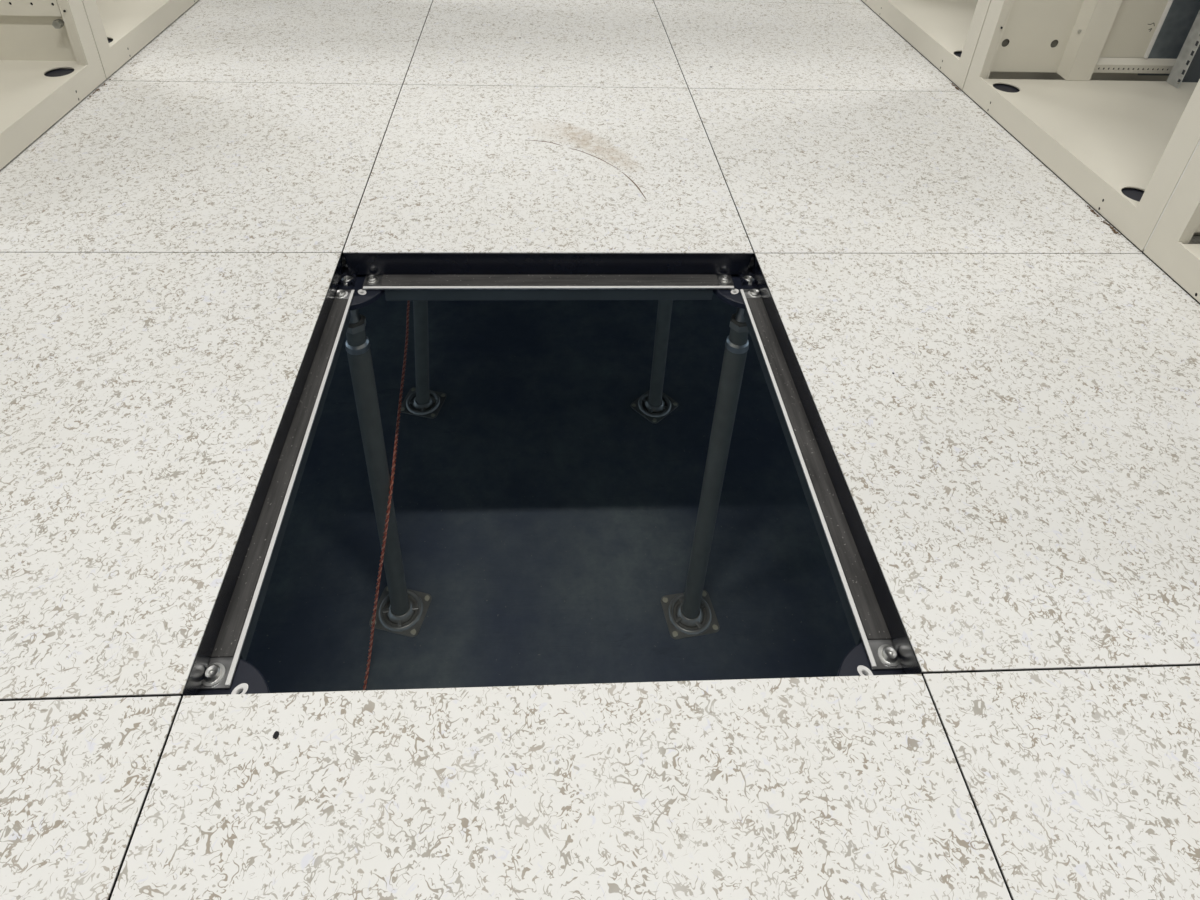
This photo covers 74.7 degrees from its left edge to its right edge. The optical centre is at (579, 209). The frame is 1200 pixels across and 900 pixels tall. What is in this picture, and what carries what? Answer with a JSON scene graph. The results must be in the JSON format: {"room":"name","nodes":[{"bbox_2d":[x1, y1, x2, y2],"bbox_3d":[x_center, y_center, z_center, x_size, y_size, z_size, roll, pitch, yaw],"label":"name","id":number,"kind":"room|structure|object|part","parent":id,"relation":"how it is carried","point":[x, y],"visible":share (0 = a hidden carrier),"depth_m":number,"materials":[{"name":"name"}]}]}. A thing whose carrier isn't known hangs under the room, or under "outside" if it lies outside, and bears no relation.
{"room":"server room","nodes":[
{"label":"server room","id":0,"kind":"room"},
{"bbox_2d":[0,81,401,273],"bbox_3d":[-0.654,-0.082,1.374,0.598,0.044,0.598,0,32,-3],"label":"floor panel","id":1,"kind":"object","parent":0,"point":[134,166],"visible":0.92,"depth_m":1.31,"materials":[{"name":"laminate"}]},
{"bbox_3d":[-0.654,-0.098,1.364,0.598,0.002,0.598,0,32,-3],"label":"edge trim","id":2,"kind":"part","parent":1,"relation":"part of","materials":[{"name":"tile"}]},
{"bbox_2d":[105,0,432,85],"bbox_3d":[-0.681,-0.403,1.880,0.598,0.044,0.598,0,32,-3],"label":"floor panel","id":3,"kind":"object","parent":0,"point":[240,41],"visible":0.83,"depth_m":1.80,"materials":[{"name":"laminate"}]},
{"bbox_3d":[-0.681,-0.420,1.870,0.598,0.002,0.598,0,32,-3],"label":"edge trim","id":4,"kind":"part","parent":3,"relation":"part of","materials":[{"name":"tile"}]},
{"bbox_2d":[343,85,752,274],"bbox_3d":[-0.055,-0.079,1.408,0.598,0.044,0.598,0,32,-3],"label":"floor panel","id":5,"kind":"object","parent":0,"point":[464,179],"visible":1,"depth_m":1.30,"materials":[{"name":"laminate"}]},
{"bbox_3d":[-0.055,-0.096,1.398,0.598,0.002,0.598,0,32,-3],"label":"edge trim","id":6,"kind":"part","parent":5,"relation":"part of","materials":[{"name":"plastic"}]},
{"bbox_2d":[239,292,865,693],"bbox_3d":[0.062,0.725,1.926,6.900,0.100,9.000,0,32,-3],"label":"floor","id":7,"kind":"structure","parent":0,"point":[546,523],"depth_m":1.82,"materials":[{"name":"concrete"}]},
{"bbox_2d":[198,659,269,694],"bbox_3d":[-0.330,0.791,0.879,0.118,0.881,0.114,0,32,-3],"label":"pedestal","id":8,"kind":"object","parent":7,"relation":"on","point":[248,679],"visible":0.09,"depth_m":0.68,"materials":[{"name":"metal"}]},
{"bbox_2d":[0,696,181,899],"bbox_3d":[-0.600,0.561,0.363,0.598,0.044,0.598,0,32,-3],"label":"floor panel","id":9,"kind":"object","parent":8,"relation":"on","point":[77,775],"visible":0.83,"depth_m":0.57,"materials":[{"name":"laminate"}]},
{"bbox_3d":[-0.600,0.545,0.352,0.598,0.002,0.598,0,32,-3],"label":"edge trim","id":10,"kind":"part","parent":9,"relation":"part of","materials":[{"name":"tile"}]},
{"bbox_2d":[0,253,340,700],"bbox_3d":[-0.627,0.240,0.869,0.598,0.044,0.598,0,32,-3],"label":"floor panel","id":11,"kind":"object","parent":8,"relation":"on","point":[149,402],"visible":0.96,"depth_m":0.83,"materials":[{"name":"laminate"}]},
{"bbox_2d":[110,674,1010,899],"bbox_3d":[-0.001,0.564,0.396,0.598,0.044,0.598,0,32,-3],"label":"floor panel","id":12,"kind":"object","parent":8,"relation":"on","point":[837,787],"visible":1,"depth_m":0.57,"materials":[{"name":"laminate"}]},
{"bbox_2d":[338,268,431,636],"bbox_3d":[-0.354,0.469,1.385,0.115,0.881,0.119,8,33,9],"label":"pedestal","id":13,"kind":"object","parent":7,"relation":"on","point":[401,610],"visible":0.67,"depth_m":1.36,"materials":[{"name":"metal"}]},
{"bbox_2d":[200,290,354,689],"bbox_3d":[-0.328,0.269,0.903,0.035,0.029,0.545,0,32,-3],"label":"stringer","id":14,"kind":"object","parent":13,"relation":"attached to","point":[236,633],"visible":0.82,"depth_m":0.82,"materials":[{"name":"metal"}]},
{"bbox_3d":[-0.342,0.152,1.183,0.020,0.086,0.020,0,32,-3],"label":"threaded rod","id":15,"kind":"part","parent":13,"relation":"part of","materials":[{"name":"metal"}]},
{"bbox_3d":[-0.340,0.109,1.154,0.114,0.010,0.114,0,32,-3],"label":"head plate","id":16,"kind":"part","parent":13,"relation":"part of","materials":[{"name":"silver metal"}]},
{"bbox_3d":[-0.371,0.833,1.631,0.106,0.003,0.094,8,33,9],"label":"plate","id":17,"kind":"part","parent":13,"relation":"part of","materials":[{"name":"metal"}]},
{"bbox_2d":[362,275,734,300],"bbox_3d":[-0.043,0.112,1.170,0.545,0.029,0.042,0,32,-3],"label":"stringer","id":18,"kind":"object","parent":13,"relation":"attached to","point":[396,287],"visible":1,"depth_m":1.16,"materials":[{"name":"metal"}]},
{"bbox_2d":[362,301,409,690],"bbox_3d":[-0.408,0.463,1.834,0.101,0.435,1.929,0,32,-3],"label":"cord","id":19,"kind":"object","parent":7,"relation":"on","point":[408,302],"visible":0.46,"depth_m":1.47,"materials":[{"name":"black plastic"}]},
{"bbox_2d":[400,301,446,418],"bbox_3d":[-0.386,0.149,1.889,0.164,0.881,0.119,0,32,-3],"label":"pedestal","id":20,"kind":"object","parent":7,"relation":"on","point":[422,401],"visible":0.3,"depth_m":2.06,"materials":[{"name":"metal"}]},
{"bbox_3d":[-0.422,0.521,2.120,0.106,0.003,0.094,8,33,9],"label":"plate","id":21,"kind":"part","parent":20,"relation":"part of","materials":[{"name":"metal"}]},
{"bbox_2d":[403,0,687,87],"bbox_3d":[-0.082,-0.401,1.914,0.598,0.044,0.598,0,32,-3],"label":"floor panel","id":22,"kind":"object","parent":20,"relation":"on","point":[548,43],"visible":0.96,"depth_m":1.85,"materials":[{"name":"laminate"}]},
{"bbox_2d":[631,300,677,423],"bbox_3d":[0.215,0.154,1.919,0.122,0.881,0.123,-27,42,-37],"label":"pedestal","id":23,"kind":"object","parent":7,"relation":"on","point":[654,405],"visible":0.28,"depth_m":2.08,"materials":[{"name":"metal"}]},
{"bbox_3d":[0.205,0.533,2.141,0.106,0.003,0.094,-27,42,-37],"label":"plate","id":24,"kind":"part","parent":23,"relation":"part of","materials":[{"name":"metal"}]},
{"bbox_2d":[661,268,757,639],"bbox_3d":[0.243,0.474,1.416,0.120,0.881,0.116,0,32,-3],"label":"pedestal","id":25,"kind":"object","parent":7,"relation":"on","point":[690,613],"visible":0.66,"depth_m":1.41,"materials":[{"name":"metal"}]},
{"bbox_3d":[0.231,0.848,1.646,0.115,0.002,0.104,0,32,-3],"label":"plate","id":26,"kind":"part","parent":25,"relation":"part of","materials":[{"name":"metal"}]},
{"bbox_3d":[0.255,0.112,1.188,0.114,0.010,0.114,0,32,-3],"label":"head plate","id":27,"kind":"part","parent":25,"relation":"part of","materials":[{"name":"silver metal"}]},
{"bbox_3d":[0.253,0.156,1.215,0.020,0.086,0.020,0,32,-3],"label":"threaded rod","id":28,"kind":"part","parent":25,"relation":"part of","materials":[{"name":"metal"}]},
{"bbox_2d":[740,289,902,669],"bbox_3d":[0.269,0.272,0.937,0.039,0.029,0.545,0,32,-3],"label":"stringer","id":29,"kind":"object","parent":25,"relation":"attached to","point":[865,619],"visible":0.86,"depth_m":0.85,"materials":[{"name":"metal"}]},
{"bbox_2d":[837,643,904,675],"bbox_3d":[0.268,0.794,0.913,0.114,0.881,0.114,9,33,11],"label":"pedestal","id":30,"kind":"object","parent":7,"relation":"on","point":[855,662],"visible":0.06,"depth_m":0.71,"materials":[{"name":"metal"}]},
{"bbox_2d":[3,0,1199,303],"bbox_3d":[0.095,-0.079,1.416,6.900,0.042,9.000,0,32,-3],"label":"floor","id":31,"kind":"structure","parent":0,"point":[1195,239],"depth_m":1.35,"materials":[{"name":"laminate"}]},
{"bbox_2d":[0,0,105,169],"bbox_3d":[-1.414,-0.951,0.781,1.000,2.000,0.597,0,32,-3],"label":"rack","id":32,"kind":"object","parent":31,"relation":"on","point":[50,62],"visible":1,"depth_m":1.49,"materials":[{"name":"beige metal"}]},
{"bbox_3d":[-1.169,-1.135,1.001,0.432,1.808,0.014,0,32,-3],"label":"punched panel","id":33,"kind":"part","parent":32,"relation":"part of","materials":[{"name":"beige paint"}]},
{"bbox_3d":[-1.198,-0.343,1.511,0.438,0.114,0.002,0,32,-3],"label":"panel","id":34,"kind":"part","parent":32,"relation":"part of","materials":[{"name":"beige paint"}]},
{"bbox_3d":[-1.448,-0.126,1.304,0.997,0.046,0.560,0,32,-3],"label":"panel","id":35,"kind":"part","parent":32,"relation":"part of","materials":[{"name":"beige paint"}]},
{"bbox_3d":[-0.949,-0.126,1.331,0.004,0.050,0.508,0,32,-3],"label":"rail","id":36,"kind":"part","parent":32,"relation":"part of","materials":[{"name":"beige metal"}]},
{"bbox_2d":[44,69,73,76],"bbox_3d":[-0.999,-0.247,1.518,0.060,0.028,0.060,0,32,-3],"label":"grommet","id":37,"kind":"object","parent":32,"relation":"on","point":[47,72],"depth_m":1.51,"materials":[{"name":"rubber"}]},
{"bbox_3d":[-0.939,-1.097,1.041,0.024,2.000,0.044,0,32,-3],"label":"corner post","id":38,"kind":"part","parent":32,"relation":"part of","materials":[{"name":"beige metal"}]},
{"bbox_2d":[82,0,197,78],"bbox_3d":[-1.441,-1.272,1.287,1.000,2.000,0.597,0,32,-3],"label":"rack","id":39,"kind":"object","parent":31,"relation":"on","point":[130,25],"visible":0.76,"depth_m":1.75,"materials":[{"name":"beige metal"}]},
{"bbox_3d":[-0.941,-1.122,1.081,0.024,2.000,0.044,0,32,-3],"label":"corner post","id":40,"kind":"part","parent":39,"relation":"part of","materials":[{"name":"beige metal"}]},
{"bbox_3d":[-1.475,-0.448,1.810,0.997,0.046,0.560,0,32,-3],"label":"panel","id":41,"kind":"part","parent":39,"relation":"part of","materials":[{"name":"beige paint"}]},
{"bbox_3d":[-0.976,-0.447,1.837,0.004,0.050,0.508,0,32,-3],"label":"rail","id":42,"kind":"part","parent":39,"relation":"part of","materials":[{"name":"beige metal"}]},
{"bbox_2d":[865,0,1168,89],"bbox_3d":[1.347,-1.261,1.443,1.000,2.000,0.597,0,32,-3],"label":"rack","id":43,"kind":"object","parent":31,"relation":"on","point":[938,29],"visible":0.3,"depth_m":1.86,"materials":[{"name":"beige metal"}]},
{"bbox_3d":[0.847,-1.411,1.649,0.024,2.000,0.044,0,32,-3],"label":"corner post","id":44,"kind":"part","parent":43,"relation":"part of","materials":[{"name":"beige metal"}]},
{"bbox_3d":[0.817,-0.440,1.937,0.004,0.050,0.508,0,32,-3],"label":"rail","id":45,"kind":"part","parent":43,"relation":"part of","materials":[{"name":"beige metal"}]},
{"bbox_2d":[954,52,961,56],"bbox_3d":[0.860,-0.328,1.761,0.060,0.028,0.060,0,32,-3],"label":"grommet","id":46,"kind":"object","parent":43,"relation":"on","point":[957,54],"depth_m":1.77,"materials":[{"name":"rubber"}]},
{"bbox_3d":[0.872,-1.115,1.183,0.024,2.000,0.044,0,32,-3],"label":"corner post","id":47,"kind":"part","parent":43,"relation":"part of","materials":[{"name":"beige metal"}]},
{"bbox_2d":[963,0,1199,250],"bbox_3d":[1.374,-0.938,0.936,1.000,2.000,0.600,0,32,-3],"label":"rack","id":48,"kind":"object","parent":31,"relation":"on","point":[1105,139],"visible":0.98,"depth_m":1.57,"materials":[{"name":"beige metal"}]},
{"bbox_3d":[0.874,-1.089,1.143,0.024,2.000,0.044,0,32,-3],"label":"corner post","id":49,"kind":"part","parent":48,"relation":"part of","materials":[{"name":"beige metal"}]},
{"bbox_2d":[993,84,1019,92],"bbox_3d":[0.869,-0.232,1.610,0.060,0.028,0.060,0,32,-3],"label":"grommet","id":50,"kind":"object","parent":48,"relation":"on","point":[997,88],"depth_m":1.61,"materials":[{"name":"rubber"}]},
{"bbox_3d":[0.970,-1.080,1.147,0.160,1.893,0.020,4,32,3],"label":"panel","id":51,"kind":"part","parent":48,"relation":"part of","materials":[{"name":"beige paint"}]},
{"bbox_3d":[0.844,-0.118,1.431,0.004,0.050,0.508,0,32,-3],"label":"rail","id":52,"kind":"part","parent":48,"relation":"part of","materials":[{"name":"beige metal"}]},
{"bbox_3d":[1.074,-1.078,1.141,0.050,1.904,0.020,0,32,-3],"label":"post","id":53,"kind":"part","parent":48,"relation":"part of","materials":[{"name":"beige metal"}]},
{"bbox_3d":[1.343,-0.114,1.460,0.997,0.046,0.508,0,32,-3],"label":"panel","id":54,"kind":"part","parent":48,"relation":"part of","materials":[{"name":"beige paint"}]},
{"bbox_2d":[1121,188,1143,201],"bbox_3d":[0.887,-0.006,1.256,0.060,0.028,0.060,0,32,-3],"label":"grommet","id":55,"kind":"object","parent":48,"relation":"on","point":[1127,194],"depth_m":1.25,"materials":[{"name":"rubber"}]},
{"bbox_3d":[1.271,-0.304,1.667,0.408,0.029,0.012,0,32,-3],"label":"punched rail","id":56,"kind":"part","parent":48,"relation":"part of","materials":[{"name":"beige metal"}]},
{"bbox_3d":[0.899,-0.793,0.677,0.024,2.000,0.044,0,32,-3],"label":"corner post","id":57,"kind":"part","parent":48,"relation":"part of","materials":[{"name":"beige metal"}]},
{"bbox_2d":[1144,143,1199,301],"bbox_3d":[1.401,-0.617,0.432,1.000,2.000,0.597,0,32,-3],"label":"rack","id":58,"kind":"object","parent":31,"relation":"on","point":[1169,247],"visible":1,"depth_m":1.12,"materials":[{"name":"beige metal"}]},
{"bbox_3d":[0.871,0.204,0.926,0.004,0.050,0.508,0,32,-3],"label":"rail","id":59,"kind":"part","parent":58,"relation":"part of","materials":[{"name":"beige metal"}]},
{"bbox_3d":[1.370,0.207,0.955,0.997,0.046,0.508,0,32,-3],"label":"panel","id":60,"kind":"part","parent":58,"relation":"part of","materials":[{"name":"beige paint"}]},
{"bbox_2d":[653,0,863,3],"bbox_3d":[0.490,-0.720,2.453,0.598,0.044,0.598,0,32,-3],"label":"floor panel","id":61,"kind":"object","parent":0,"point":[771,1],"visible":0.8,"depth_m":2.20,"materials":[{"name":"laminate"}]},
{"bbox_2d":[654,0,961,91],"bbox_3d":[0.517,-0.398,1.947,0.598,0.044,0.598,0,32,-3],"label":"floor panel","id":62,"kind":"object","parent":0,"point":[715,44],"visible":0.94,"depth_m":1.89,"materials":[{"name":"laminate"}]},
{"bbox_3d":[0.517,-0.415,1.937,0.598,0.002,0.598,0,32,-3],"label":"edge trim","id":63,"kind":"part","parent":62,"relation":"part of","materials":[{"name":"plastic"}]},
{"bbox_2d":[689,88,1141,273],"bbox_3d":[0.544,-0.077,1.442,0.598,0.044,0.598,0,32,-3],"label":"floor panel","id":64,"kind":"object","parent":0,"point":[803,171],"visible":0.9,"depth_m":1.36,"materials":[{"name":"laminate"}]},
{"bbox_3d":[0.544,-0.093,1.431,0.598,0.002,0.598,0,32,-3],"label":"edge trim","id":65,"kind":"part","parent":64,"relation":"part of","materials":[{"name":"plastic"}]},
{"bbox_2d":[1087,206,1120,234],"bbox_3d":[0.846,0.017,1.270,0.010,0.002,0.087,0,32,-3],"label":"dust","id":66,"kind":"object","parent":64,"relation":"on","point":[1091,210],"visible":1,"depth_m":1.26,"materials":[{"name":"grey"}]},
{"bbox_2d":[754,253,1199,676],"bbox_3d":[0.571,0.245,0.936,0.598,0.044,0.598,0,32,-3],"label":"floor panel","id":67,"kind":"object","parent":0,"point":[1008,444],"visible":0.99,"depth_m":0.87,"materials":[{"name":"laminate"}]},
{"bbox_2d":[923,666,1199,899],"bbox_3d":[0.598,0.567,0.430,0.598,0.044,0.598,0,32,-3],"label":"floor panel","id":68,"kind":"object","parent":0,"point":[1081,784],"visible":0.83,"depth_m":0.59,"materials":[{"name":"laminate"}]},
{"bbox_3d":[0.598,0.550,0.420,0.598,0.002,0.598,0,32,-3],"label":"edge trim","id":69,"kind":"part","parent":68,"relation":"part of","materials":[{"name":"plastic"}]}
]}

